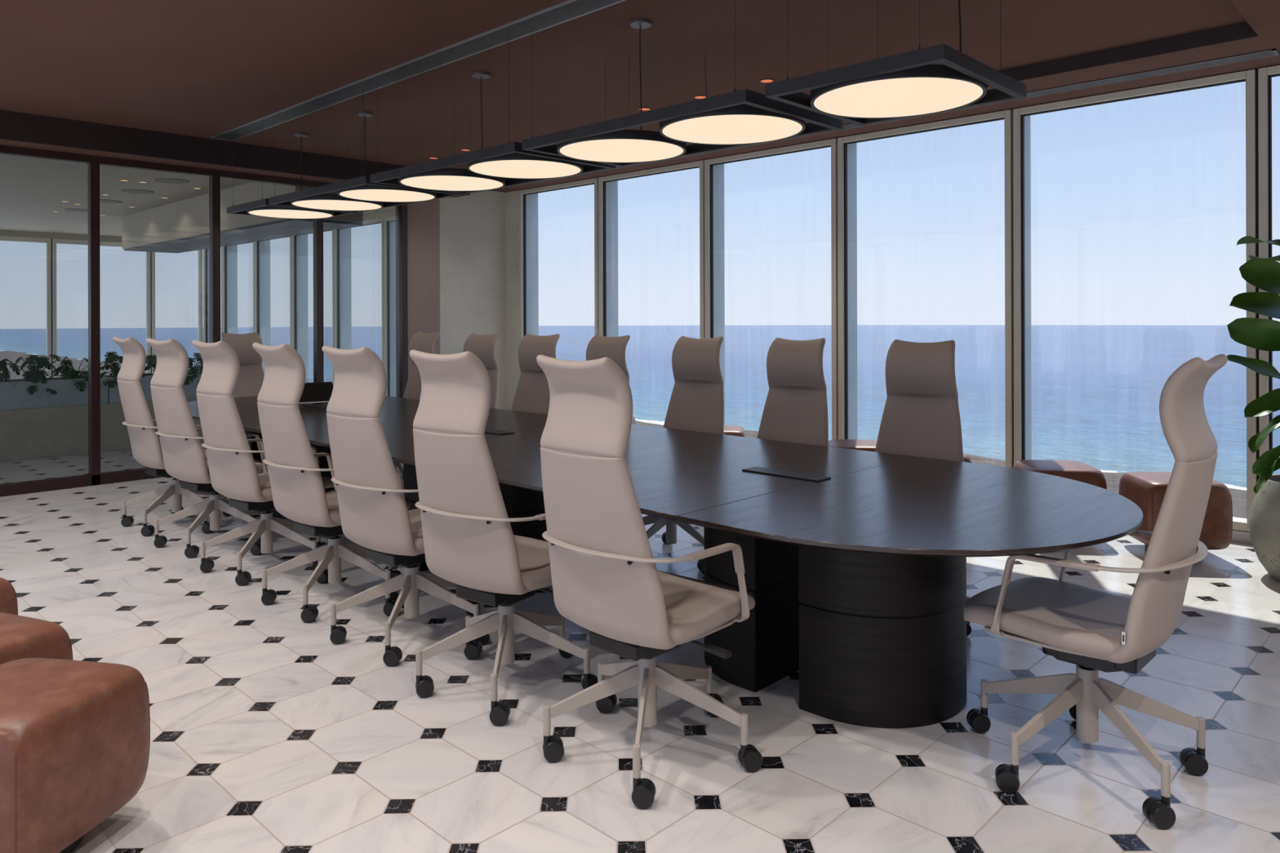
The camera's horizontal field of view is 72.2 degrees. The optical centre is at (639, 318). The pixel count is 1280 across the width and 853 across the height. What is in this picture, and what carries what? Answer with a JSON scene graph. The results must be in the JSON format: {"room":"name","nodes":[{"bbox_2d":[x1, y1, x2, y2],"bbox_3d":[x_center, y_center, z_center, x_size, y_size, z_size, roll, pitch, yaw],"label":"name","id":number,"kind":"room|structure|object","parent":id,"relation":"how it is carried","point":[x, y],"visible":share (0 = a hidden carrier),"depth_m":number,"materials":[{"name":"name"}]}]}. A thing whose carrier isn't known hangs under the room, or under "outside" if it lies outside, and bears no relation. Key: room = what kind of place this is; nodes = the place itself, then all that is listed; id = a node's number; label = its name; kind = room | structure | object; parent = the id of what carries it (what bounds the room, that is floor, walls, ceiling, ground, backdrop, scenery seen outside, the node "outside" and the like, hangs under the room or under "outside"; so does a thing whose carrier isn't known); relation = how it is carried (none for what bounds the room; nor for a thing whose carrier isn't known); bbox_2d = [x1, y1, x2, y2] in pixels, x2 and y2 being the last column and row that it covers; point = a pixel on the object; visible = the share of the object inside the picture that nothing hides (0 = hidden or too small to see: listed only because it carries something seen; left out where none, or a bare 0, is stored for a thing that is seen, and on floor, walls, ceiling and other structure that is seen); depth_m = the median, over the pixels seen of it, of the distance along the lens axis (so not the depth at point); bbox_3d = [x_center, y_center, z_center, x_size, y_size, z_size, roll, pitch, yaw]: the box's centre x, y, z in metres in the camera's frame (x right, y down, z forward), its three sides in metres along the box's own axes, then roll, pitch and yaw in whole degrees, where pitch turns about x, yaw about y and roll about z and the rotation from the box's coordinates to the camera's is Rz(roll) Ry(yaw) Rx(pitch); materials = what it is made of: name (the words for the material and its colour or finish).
{"room":"conference room","nodes":[
{"label":"conference room","id":0,"kind":"room"},
{"bbox_2d":[0,154,395,236],"bbox_3d":[-8.188,-1.607,10.841,9.970,0.220,9.060,0,0,44],"label":"ceiling","id":1,"kind":"structure","parent":0,"point":[31,188],"depth_m":10.47,"materials":[{"name":"white paint"}]},
{"bbox_2d":[64,208,88,212],"bbox_3d":[-7.748,-1.494,12.126,0.340,0.008,0.340,0,0,44],"label":"ceiling speaker","id":2,"kind":"object","parent":1,"relation":"attached to","point":[67,209],"visible":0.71,"depth_m":12.09,"materials":[{"name":"grey metal"}]},
{"bbox_2d":[99,199,122,203],"bbox_3d":[-6.819,-1.497,11.231,0.340,0.008,0.340,0,0,44],"label":"ceiling speaker","id":3,"kind":"object","parent":1,"relation":"attached to","point":[103,201],"visible":0.66,"depth_m":11.21,"materials":[{"name":"grey"}]},
{"bbox_2d":[121,189,154,194],"bbox_3d":[-5.941,-1.499,10.384,0.340,0.008,0.340,0,0,44],"label":"ceiling speaker","id":4,"kind":"object","parent":1,"relation":"attached to","point":[131,191],"visible":1,"depth_m":10.34,"materials":[{"name":"grey"}]},
{"bbox_2d":[154,177,189,183],"bbox_3d":[-5.113,-1.502,9.587,0.340,0.008,0.340,0,0,44],"label":"ceiling speaker","id":5,"kind":"object","parent":1,"relation":"attached to","point":[171,180],"visible":1,"depth_m":9.55,"materials":[{"name":"grey"}]},
{"bbox_2d":[122,181,363,248],"bbox_3d":[-5.294,-1.265,11.171,5.680,0.480,0.750,0,0,44],"label":"bulkhead","id":6,"kind":"object","parent":1,"relation":"attached to","point":[189,217],"visible":0.51,"depth_m":10.82,"materials":[{"name":"white paint"}]},
{"bbox_2d":[124,218,362,253],"bbox_3d":[-5.286,-1.013,11.178,5.640,0.025,0.730,0,0,44],"label":"bulkhead","id":7,"kind":"object","parent":6,"relation":"attached to","point":[289,227],"visible":0.93,"depth_m":10.60,"materials":[{"name":"white paint"}]},
{"bbox_2d":[0,208,395,242],"bbox_3d":[-8.220,-1.442,10.872,9.480,0.110,9.060,0,0,44],"label":"wall","id":8,"kind":"structure","parent":0,"point":[2,233],"depth_m":15.06,"materials":[{"name":"white paint"}]},
{"bbox_2d":[0,235,52,377],"bbox_3d":[-10.805,0.010,14.750,0.070,2.800,1.572,0,0,44],"label":"window","id":9,"kind":"structure","parent":8,"relation":"in","point":[47,241],"depth_m":15.25,"materials":[{"name":"beige metal"}]},
{"bbox_2d":[51,238,151,377],"bbox_3d":[-9.713,0.007,15.884,0.070,2.800,1.582,0,0,44],"label":"window","id":10,"kind":"structure","parent":8,"relation":"in","point":[54,241],"depth_m":15.55,"materials":[{"name":"beige metal"}]},
{"bbox_2d":[151,249,203,373],"bbox_3d":[-8.845,0.005,16.784,0.070,2.800,0.922,0,0,44],"label":"window","id":11,"kind":"structure","parent":8,"relation":"in","point":[199,251],"depth_m":17.04,"materials":[{"name":"beige metal"}]},
{"bbox_2d":[203,246,222,342],"bbox_3d":[-8.061,-0.022,16.826,0.982,3.250,0.270,0,0,44],"label":"window","id":12,"kind":"structure","parent":8,"relation":"in","point":[206,251],"depth_m":17.03,"materials":[{"name":"beige metal"}]},
{"bbox_2d":[222,241,254,333],"bbox_3d":[-7.197,-0.025,15.993,1.482,3.250,0.270,0,0,44],"label":"window","id":13,"kind":"structure","parent":8,"relation":"in","point":[229,253],"depth_m":16.45,"materials":[{"name":"beige metal"}]},
{"bbox_2d":[254,235,291,373],"bbox_3d":[-6.149,-0.028,14.984,1.492,3.250,0.270,0,0,44],"label":"window","id":14,"kind":"structure","parent":8,"relation":"in","point":[262,248],"depth_m":15.45,"materials":[{"name":"beige metal"}]},
{"bbox_2d":[291,229,334,386],"bbox_3d":[-5.098,-0.031,13.971,1.492,3.250,0.270,0,0,44],"label":"window","id":15,"kind":"structure","parent":8,"relation":"in","point":[300,326],"depth_m":14.44,"materials":[{"name":"beige metal"}]},
{"bbox_2d":[333,218,383,364],"bbox_3d":[-4.046,-0.034,12.958,1.492,3.250,0.270,0,0,44],"label":"window","id":16,"kind":"structure","parent":8,"relation":"in","point":[342,237],"depth_m":13.41,"materials":[{"name":"beige metal"}]},
{"bbox_2d":[383,217,395,396],"bbox_3d":[-2.995,-0.037,11.945,1.492,3.250,0.270,0,0,44],"label":"window","id":17,"kind":"structure","parent":8,"relation":"in","point":[389,224],"depth_m":12.39,"materials":[{"name":"beige metal"}]},
{"bbox_2d":[395,198,439,397],"bbox_3d":[-2.451,-0.098,9.693,0.220,2.970,0.420,0,0,44],"label":"wall","id":18,"kind":"structure","parent":0,"point":[423,217],"depth_m":9.61,"materials":[{"name":"brown paint"}]},
{"bbox_2d":[440,190,519,410],"bbox_3d":[-1.844,-0.100,10.212,0.575,2.970,1.170,0,0,44],"label":"wall","id":19,"kind":"structure","parent":0,"point":[479,231],"depth_m":10.20,"materials":[{"name":"concrete"}]},
{"bbox_2d":[519,177,598,377],"bbox_3d":[-0.840,-0.043,9.869,1.377,3.250,0.270,0,0,44],"label":"window","id":20,"kind":"structure","parent":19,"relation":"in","point":[528,198],"depth_m":10.22,"materials":[{"name":"beige metal"}]},
{"bbox_2d":[0,0,1245,168],"bbox_3d":[-2.086,-1.659,4.282,7.200,0.150,8.080,0,0,44],"label":"ceiling","id":21,"kind":"structure","parent":0,"point":[203,68],"depth_m":5.22,"materials":[{"name":"brown paint"}]},
{"bbox_2d":[0,109,470,195],"bbox_3d":[-4.684,-1.467,6.785,0.015,0.220,8.080,0,0,44],"label":"fascia","id":22,"kind":"object","parent":21,"relation":"attached to","point":[14,126],"visible":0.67,"depth_m":7.50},
{"bbox_2d":[226,132,355,220],"bbox_3d":[-3.018,-1.241,7.587,0.790,0.682,0.775,0,0,44],"label":"pendant lamp","id":23,"kind":"object","parent":21,"relation":"hanging from","point":[261,207],"visible":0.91,"depth_m":7.48,"materials":[{"name":"black metal"}]},
{"bbox_2d":[248,209,332,218],"bbox_3d":[-3.017,-0.908,7.587,0.674,0.012,0.674,0,0,44],"label":"diffuser","id":24,"kind":"object","parent":23,"relation":"attached to","point":[286,214],"depth_m":7.59,"materials":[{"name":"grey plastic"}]},
{"bbox_2d":[268,111,462,212],"bbox_3d":[-2.140,-1.243,6.741,1.540,0.682,0.775,0,0,44],"label":"pendant lamp","id":25,"kind":"object","parent":21,"relation":"hanging from","point":[358,194],"visible":0.96,"depth_m":6.65,"materials":[{"name":"black metal"}]},
{"bbox_2d":[292,200,381,210],"bbox_3d":[-2.416,-0.909,7.008,0.674,0.012,0.674,0,0,44],"label":"diffuser","id":26,"kind":"object","parent":25,"relation":"attached to","point":[330,205],"depth_m":7.00,"materials":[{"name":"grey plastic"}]},
{"bbox_2d":[339,189,434,201],"bbox_3d":[-1.861,-0.911,6.474,0.674,0.012,0.674,0,0,44],"label":"diffuser","id":27,"kind":"object","parent":25,"relation":"attached to","point":[373,195],"depth_m":6.46,"materials":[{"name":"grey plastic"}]},
{"bbox_2d":[211,0,625,140],"bbox_3d":[-1.117,-1.583,5.239,7.072,0.012,0.184,0,0,44],"label":"ceiling vent","id":28,"kind":"object","parent":21,"relation":"in","point":[568,10],"visible":1,"depth_m":5.37,"materials":[{"name":"grey metal"}]},
{"bbox_2d":[427,156,439,159],"bbox_3d":[-2.036,-1.582,8.650,0.108,0.007,0.108,0,0,44],"label":"recessed light","id":29,"kind":"object","parent":21,"relation":"in","point":[429,157],"visible":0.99,"depth_m":8.65,"materials":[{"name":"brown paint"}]},
{"bbox_2d":[459,148,471,151],"bbox_3d":[-1.639,-1.583,8.240,0.108,0.007,0.108,0,0,44],"label":"recessed light","id":30,"kind":"object","parent":21,"relation":"in","point":[460,149],"visible":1,"depth_m":8.24,"materials":[{"name":"brown paint"}]},
{"bbox_2d":[370,33,615,193],"bbox_3d":[-0.980,-1.246,5.624,1.560,0.682,0.775,0,0,44],"label":"pendant lamp","id":31,"kind":"object","parent":21,"relation":"hanging from","point":[487,168],"visible":0.94,"depth_m":5.49,"materials":[{"name":"black metal"}]},
{"bbox_2d":[400,175,502,191],"bbox_3d":[-1.260,-0.912,5.894,0.674,0.012,0.674,0,0,44],"label":"diffuser","id":32,"kind":"object","parent":31,"relation":"attached to","point":[442,183],"depth_m":5.86,"materials":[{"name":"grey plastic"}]},
{"bbox_2d":[469,160,581,177],"bbox_3d":[-0.698,-0.914,5.353,0.674,0.012,0.674,0,0,44],"label":"diffuser","id":33,"kind":"object","parent":31,"relation":"attached to","point":[495,168],"depth_m":5.32,"materials":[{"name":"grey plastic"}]},
{"bbox_2d":[637,106,652,111],"bbox_3d":[0.036,-1.588,6.654,0.108,0.007,0.108,0,0,44],"label":"recessed light","id":34,"kind":"object","parent":21,"relation":"in","point":[643,108],"visible":0.94,"depth_m":6.65,"materials":[{"name":"brown paint"}]},
{"bbox_2d":[521,0,842,166],"bbox_3d":[0.171,-1.250,4.514,1.512,0.682,0.775,0,0,44],"label":"pendant lamp","id":35,"kind":"object","parent":21,"relation":"hanging from","point":[735,118],"visible":1,"depth_m":4.32,"materials":[{"name":"black metal"}]},
{"bbox_2d":[559,138,683,162],"bbox_3d":[-0.100,-0.916,4.777,0.674,0.012,0.674,0,0,44],"label":"diffuser","id":36,"kind":"object","parent":35,"relation":"attached to","point":[598,150],"depth_m":4.74,"materials":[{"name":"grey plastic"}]},
{"bbox_2d":[662,114,802,144],"bbox_3d":[0.445,-0.917,4.252,0.674,0.012,0.674,0,0,44],"label":"diffuser","id":37,"kind":"object","parent":35,"relation":"attached to","point":[701,129],"depth_m":4.21,"materials":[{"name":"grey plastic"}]},
{"bbox_2d":[693,94,707,99],"bbox_3d":[0.433,-1.589,6.299,0.108,0.007,0.108,0,0,44],"label":"recessed light","id":38,"kind":"object","parent":21,"relation":"in","point":[698,96],"visible":0.84,"depth_m":6.29,"materials":[{"name":"brown paint"}]},
{"bbox_2d":[704,51,706,97],"bbox_3d":[0.395,-1.406,5.229,0.016,0.370,0.012,0,0,44],"label":"loose cable","id":39,"kind":"object","parent":21,"relation":"hanging from","point":[704,51],"visible":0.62,"depth_m":5.23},
{"bbox_2d":[758,78,774,83],"bbox_3d":[0.848,-1.590,5.871,0.108,0.007,0.108,0,0,44],"label":"recessed light","id":40,"kind":"object","parent":21,"relation":"in","point":[763,80],"visible":0.98,"depth_m":5.87,"materials":[{"name":"brown paint"}]},
{"bbox_2d":[764,0,1026,125],"bbox_3d":[1.066,-1.252,3.653,0.772,0.682,0.775,0,0,44],"label":"pendant lamp","id":41,"kind":"object","parent":21,"relation":"hanging from","point":[904,85],"visible":1,"depth_m":3.52,"materials":[{"name":"black metal"}]},
{"bbox_2d":[813,77,982,117],"bbox_3d":[1.067,-0.919,3.653,0.674,0.012,0.674,0,0,44],"label":"diffuser","id":42,"kind":"object","parent":41,"relation":"attached to","point":[865,97],"depth_m":3.61,"materials":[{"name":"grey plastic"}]},
{"bbox_2d":[0,441,1279,852],"bbox_3d":[-4.208,1.492,7.015,21.000,0.200,9.060,0,0,44],"label":"floor","id":43,"kind":"structure","parent":0,"point":[268,734],"depth_m":2.90,"materials":[{"name":"tile"}]},
{"bbox_2d":[0,577,17,615],"bbox_3d":[-2.585,1.170,3.141,0.448,0.434,0.448,0,0,22],"label":"ottoman","id":44,"kind":"object","parent":43,"relation":"on","point":[8,598],"visible":0.4,"depth_m":3.22,"materials":[{"name":"leather"}]},
{"bbox_2d":[0,612,72,664],"bbox_3d":[-2.067,1.169,2.655,0.448,0.434,0.448,0,0,22],"label":"ottoman","id":45,"kind":"object","parent":43,"relation":"on","point":[20,637],"visible":0.44,"depth_m":2.69,"materials":[{"name":"leather"}]},
{"bbox_2d":[0,657,150,852],"bbox_3d":[-1.613,1.167,2.275,0.448,0.434,0.448,0,0,10],"label":"ottoman","id":46,"kind":"object","parent":43,"relation":"on","point":[75,735],"visible":1,"depth_m":2.21,"materials":[{"name":"leather"}]},
{"bbox_2d":[0,398,204,462],"bbox_3d":[-7.240,1.150,8.192,1.000,0.500,6.550,0,0,44],"label":"planter","id":47,"kind":"object","parent":43,"relation":"on","point":[57,431],"depth_m":8.87,"materials":[{"name":"beige stone"}]},
{"bbox_2d":[0,376,107,410],"bbox_3d":[-6.193,0.760,8.877,0.400,0.275,1.330,0,0,44],"label":"planter box","id":48,"kind":"object","parent":47,"relation":"on","point":[12,397],"visible":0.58,"depth_m":8.83,"materials":[{"name":"concrete"}]},
{"bbox_2d":[0,358,20,382],"bbox_3d":[-6.408,0.564,8.607,0.468,0.329,0.534,0,0,44],"label":"monstera plant","id":49,"kind":"object","parent":48,"relation":"in","point":[3,368],"visible":1,"depth_m":8.68,"materials":[{"name":"green plant"}]},
{"bbox_2d":[0,354,60,395],"bbox_3d":[-6.156,0.565,8.841,0.403,0.403,0.501,0,0,44],"label":"monstera plant","id":50,"kind":"object","parent":48,"relation":"in","point":[34,373],"visible":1,"depth_m":8.79,"materials":[{"name":"green plant"}]},
{"bbox_2d":[46,355,101,391],"bbox_3d":[-5.891,0.574,9.116,0.435,0.358,0.480,0,0,44],"label":"monstera plant","id":51,"kind":"object","parent":48,"relation":"in","point":[72,374],"visible":0.85,"depth_m":9.04,"materials":[{"name":"green plant"}]},
{"bbox_2d":[102,371,201,403],"bbox_3d":[-5.263,0.757,9.842,0.400,0.275,1.330,0,0,44],"label":"planter box","id":52,"kind":"object","parent":47,"relation":"on","point":[113,396],"visible":0.19,"depth_m":9.49,"materials":[{"name":"soil"}]},
{"bbox_2d":[100,351,145,387],"bbox_3d":[-5.586,0.548,9.439,0.498,0.376,0.434,0,0,44],"label":"monstera plant","id":53,"kind":"object","parent":52,"relation":"in","point":[111,357],"visible":0.49,"depth_m":9.34,"materials":[{"name":"green plant"}]},
{"bbox_2d":[144,354,156,375],"bbox_3d":[-5.329,0.562,9.751,0.473,0.337,0.453,0,0,44],"label":"monstera plant","id":54,"kind":"object","parent":52,"relation":"in","point":[153,362],"visible":0.2,"depth_m":9.59,"materials":[{"name":"green plant"}]},
{"bbox_2d":[183,352,203,385],"bbox_3d":[-5.100,0.571,9.956,0.492,0.361,0.491,0,0,44],"label":"monstera plant","id":55,"kind":"object","parent":52,"relation":"in","point":[193,370],"visible":0.45,"depth_m":9.86,"materials":[{"name":"green plant"}]},
{"bbox_2d":[112,336,231,536],"bbox_3d":[-3.110,0.753,5.932,0.682,1.271,0.719,0,0,42],"label":"office chair","id":56,"kind":"object","parent":43,"relation":"on","point":[146,449],"visible":0.65,"depth_m":5.68,"materials":[{"name":"leather"}]},
{"bbox_2d":[0,144,408,497],"bbox_3d":[-5.116,0.019,6.778,0.085,2.750,7.464,0,0,44],"label":"frame","id":57,"kind":"object","parent":43,"relation":"on","point":[94,477],"visible":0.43,"depth_m":7.54,"materials":[{"name":"brown metal"}]},
{"bbox_2d":[146,337,267,558],"bbox_3d":[-2.603,0.752,5.424,0.682,1.271,0.719,0,0,36],"label":"office chair","id":58,"kind":"object","parent":43,"relation":"on","point":[184,460],"visible":0.72,"depth_m":5.17,"materials":[{"name":"leather"}]},
{"bbox_2d":[221,332,264,397],"bbox_3d":[-3.164,0.754,7.210,0.719,1.271,0.682,0,0,44],"label":"office chair","id":59,"kind":"object","parent":43,"relation":"on","point":[251,375],"visible":0.17,"depth_m":7.45,"materials":[{"name":"leather"}]},
{"bbox_2d":[191,339,334,586],"bbox_3d":[-2.059,0.750,4.893,0.682,1.271,0.719,0,0,37],"label":"office chair","id":60,"kind":"object","parent":43,"relation":"on","point":[233,474],"visible":0.72,"depth_m":4.65,"materials":[{"name":"leather"}]},
{"bbox_2d":[252,342,410,622],"bbox_3d":[-1.486,0.749,4.333,0.682,1.271,0.719,0,0,40],"label":"office chair","id":61,"kind":"object","parent":43,"relation":"on","point":[299,495],"visible":0.73,"depth_m":4.10,"materials":[{"name":"leather"}]},
{"bbox_2d":[321,345,489,666],"bbox_3d":[-0.977,0.747,3.832,0.682,1.271,0.719,0,0,38],"label":"office chair","id":62,"kind":"object","parent":43,"relation":"on","point":[375,515],"visible":0.73,"depth_m":3.59,"materials":[{"name":"leather"}]},
{"bbox_2d":[392,331,439,479],"bbox_3d":[-2.028,0.750,7.165,0.682,1.271,0.719,0,0,42],"label":"office chair","id":63,"kind":"object","parent":43,"relation":"on","point":[420,341],"visible":0.16,"depth_m":7.41,"materials":[{"name":"leather"}]},
{"bbox_2d":[462,333,500,408],"bbox_3d":[-1.415,0.749,6.574,0.682,1.271,0.719,0,0,36],"label":"office chair","id":64,"kind":"object","parent":43,"relation":"on","point":[483,346],"visible":0.17,"depth_m":6.74,"materials":[{"name":"leather"}]},
{"bbox_2d":[409,349,597,726],"bbox_3d":[-0.484,0.746,3.321,0.682,1.271,0.719,0,0,35],"label":"office chair","id":65,"kind":"object","parent":43,"relation":"on","point":[470,543],"visible":0.81,"depth_m":3.08,"materials":[{"name":"leather"}]},
{"bbox_2d":[511,333,559,414],"bbox_3d":[-0.896,0.747,6.073,0.682,1.271,0.719,0,0,32],"label":"office chair","id":66,"kind":"object","parent":43,"relation":"on","point":[532,391],"visible":0.16,"depth_m":6.33,"materials":[{"name":"leather"}]},
{"bbox_2d":[586,334,630,383],"bbox_3d":[-0.411,0.746,5.607,0.682,1.271,0.719,0,0,39],"label":"office chair","id":67,"kind":"object","parent":43,"relation":"on","point":[614,348],"visible":0.15,"depth_m":5.80,"materials":[{"name":"leather"}]},
{"bbox_2d":[631,415,635,424],"bbox_3d":[-0.281,1.156,8.425,0.450,0.449,0.450,0,0,6],"label":"ottoman","id":68,"kind":"object","parent":43,"relation":"on","point":[633,422],"visible":0.02,"depth_m":8.45,"materials":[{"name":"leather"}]},
{"bbox_2d":[536,355,763,808],"bbox_3d":[0.044,0.745,2.814,0.682,1.271,0.719,0,0,42],"label":"office chair","id":69,"kind":"object","parent":43,"relation":"on","point":[606,580],"visible":1,"depth_m":2.61,"materials":[{"name":"leather"}]},
{"bbox_2d":[598,160,705,338],"bbox_3d":[0.170,-0.045,8.896,1.492,3.250,0.270,0,0,44],"label":"window","id":70,"kind":"structure","parent":43,"relation":"on","point":[607,185],"depth_m":9.29,"materials":[{"name":"beige metal"}]},
{"bbox_2d":[187,395,1143,728],"bbox_3d":[-0.889,1.010,4.969,6.640,0.746,1.660,0,0,44],"label":"conference table","id":71,"kind":"object","parent":43,"relation":"on","point":[855,561],"visible":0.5,"depth_m":3.08,"materials":[{"name":"brown wood"}]},
{"bbox_2d":[298,382,333,404],"bbox_3d":[-2.517,0.566,6.659,0.400,0.149,0.131,0,0,-32],"label":"screen","id":72,"kind":"object","parent":71,"relation":"on","point":[314,392],"visible":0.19,"depth_m":6.68,"materials":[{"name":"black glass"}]},
{"bbox_2d":[642,336,725,570],"bbox_3d":[0.158,0.744,5.058,0.682,1.271,0.719,0,0,37],"label":"office chair","id":73,"kind":"object","parent":43,"relation":"on","point":[696,402],"visible":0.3,"depth_m":5.26,"materials":[{"name":"leather"}]},
{"bbox_2d":[724,425,745,436],"bbox_3d":[0.676,1.154,7.502,0.450,0.449,0.450,0,0,6],"label":"ottoman","id":74,"kind":"object","parent":43,"relation":"on","point":[733,430],"visible":0.16,"depth_m":7.32,"materials":[{"name":"leather"}]},
{"bbox_2d":[701,337,828,575],"bbox_3d":[0.666,0.743,4.569,0.682,1.271,0.719,0,0,37],"label":"office chair","id":75,"kind":"object","parent":43,"relation":"on","point":[795,410],"visible":0.25,"depth_m":4.79,"materials":[{"name":"leather"}]},
{"bbox_2d":[704,137,838,439],"bbox_3d":[1.212,-0.048,7.892,1.465,3.250,0.270,0,0,44],"label":"window","id":76,"kind":"structure","parent":43,"relation":"on","point":[714,246],"depth_m":8.27,"materials":[{"name":"beige metal"}]},
{"bbox_2d":[828,439,876,451],"bbox_3d":[1.627,1.151,6.586,0.450,0.449,0.450,0,0,6],"label":"ottoman","id":77,"kind":"object","parent":43,"relation":"on","point":[855,444],"visible":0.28,"depth_m":6.49,"materials":[{"name":"leather"}]},
{"bbox_2d":[874,339,971,636],"bbox_3d":[1.199,0.741,4.054,0.682,1.271,0.719,0,0,34],"label":"office chair","id":78,"kind":"object","parent":43,"relation":"on","point":[921,417],"visible":0.33,"depth_m":4.28,"materials":[{"name":"leather"}]},
{"bbox_2d":[837,109,1013,467],"bbox_3d":[2.246,-0.051,6.897,1.469,3.250,0.270,0,0,44],"label":"window","id":79,"kind":"structure","parent":43,"relation":"on","point":[846,145],"depth_m":7.27,"materials":[{"name":"beige metal"}]},
{"bbox_2d":[963,453,971,462],"bbox_3d":[2.059,1.150,6.170,0.450,0.449,0.450,0,0,6],"label":"ottoman","id":80,"kind":"object","parent":43,"relation":"on","point":[966,459],"visible":0.06,"depth_m":5.95,"materials":[{"name":"leather"}]},
{"bbox_2d":[1012,459,1106,489],"bbox_3d":[2.660,1.148,5.591,0.450,0.449,0.450,0,0,6],"label":"ottoman","id":81,"kind":"object","parent":43,"relation":"on","point":[1070,469],"visible":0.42,"depth_m":5.42,"materials":[{"name":"leather"}]},
{"bbox_2d":[963,354,1227,829],"bbox_3d":[1.357,0.741,2.706,0.718,1.271,0.681,0,0,45],"label":"office chair","id":82,"kind":"object","parent":43,"relation":"on","point":[1093,630],"visible":0.95,"depth_m":2.54,"materials":[{"name":"leather"}]},
{"bbox_2d":[1013,69,1259,544],"bbox_3d":[3.287,-0.054,5.894,1.487,3.250,0.270,0,0,44],"label":"window","id":83,"kind":"structure","parent":43,"relation":"on","point":[1021,116],"depth_m":6.24,"materials":[{"name":"beige metal"}]},
{"bbox_2d":[1118,471,1232,554],"bbox_3d":[3.125,1.147,5.143,0.450,0.449,0.450,0,0,6],"label":"ottoman","id":84,"kind":"object","parent":43,"relation":"on","point":[1147,490],"visible":0.51,"depth_m":4.95,"materials":[{"name":"leather"}]},
{"bbox_2d":[1226,235,1279,581],"bbox_3d":[3.433,0.445,4.548,0.654,1.851,0.795,0,0,44],"label":"potted plant","id":85,"kind":"object","parent":43,"relation":"on","point":[1264,273],"visible":1,"depth_m":4.57,"materials":[{"name":"plant"}]},
{"bbox_2d":[1257,65,1279,457],"bbox_3d":[4.331,-0.057,4.888,1.477,3.250,0.270,0,0,44],"label":"window","id":86,"kind":"structure","parent":43,"relation":"on","point":[1265,74],"depth_m":5.27,"materials":[{"name":"beige metal"}]},
{"bbox_2d":[0,0,1279,197],"bbox_3d":[-0.622,-1.553,3.553,11.020,0.370,9.060,0,0,44],"label":"soffit","id":87,"kind":"structure","parent":0,"point":[1263,16],"depth_m":5.70,"materials":[{"name":"brown paint"}]},
{"bbox_2d":[495,48,1279,189],"bbox_3d":[0.948,-1.499,7.504,7.360,0.011,0.130,0,0,44],"label":"diffuser","id":88,"kind":"object","parent":87,"relation":"attached to","point":[1266,53],"visible":0.49,"depth_m":5.47,"materials":[{"name":"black metal"}]},
{"bbox_2d":[986,21,1257,86],"bbox_3d":[0.714,-1.547,7.189,7.200,0.090,0.008,0,0,44],"label":"ceiling vent","id":89,"kind":"object","parent":87,"relation":"attached to","point":[1238,31],"visible":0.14,"depth_m":5.10,"materials":[{"name":"black metal"}]},
{"bbox_2d":[1248,474,1279,581],"bbox_3d":[3.500,1.109,4.574,0.540,0.522,0.540,0,0,44],"label":"pot","id":90,"kind":"object","parent":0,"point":[1264,524],"depth_m":4.56,"materials":[{"name":"stone"}]},
{"label":"outside","id":91,"kind":"structure","parent":0,"visible":0},
{"bbox_2d":[0,324,1279,490],"bbox_3d":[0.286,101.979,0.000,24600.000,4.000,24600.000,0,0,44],"label":"sea","id":92,"kind":"structure","parent":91,"point":[1096,389],"depth_m":1592.41,"materials":[{"name":"liquid"}]},
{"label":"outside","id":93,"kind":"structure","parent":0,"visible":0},
{"bbox_2d":[0,351,1246,518],"bbox_3d":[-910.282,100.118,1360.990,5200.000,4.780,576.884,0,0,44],"label":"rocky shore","id":94,"kind":"structure","parent":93,"point":[1238,496],"depth_m":709.48,"materials":[{"name":"stone"}]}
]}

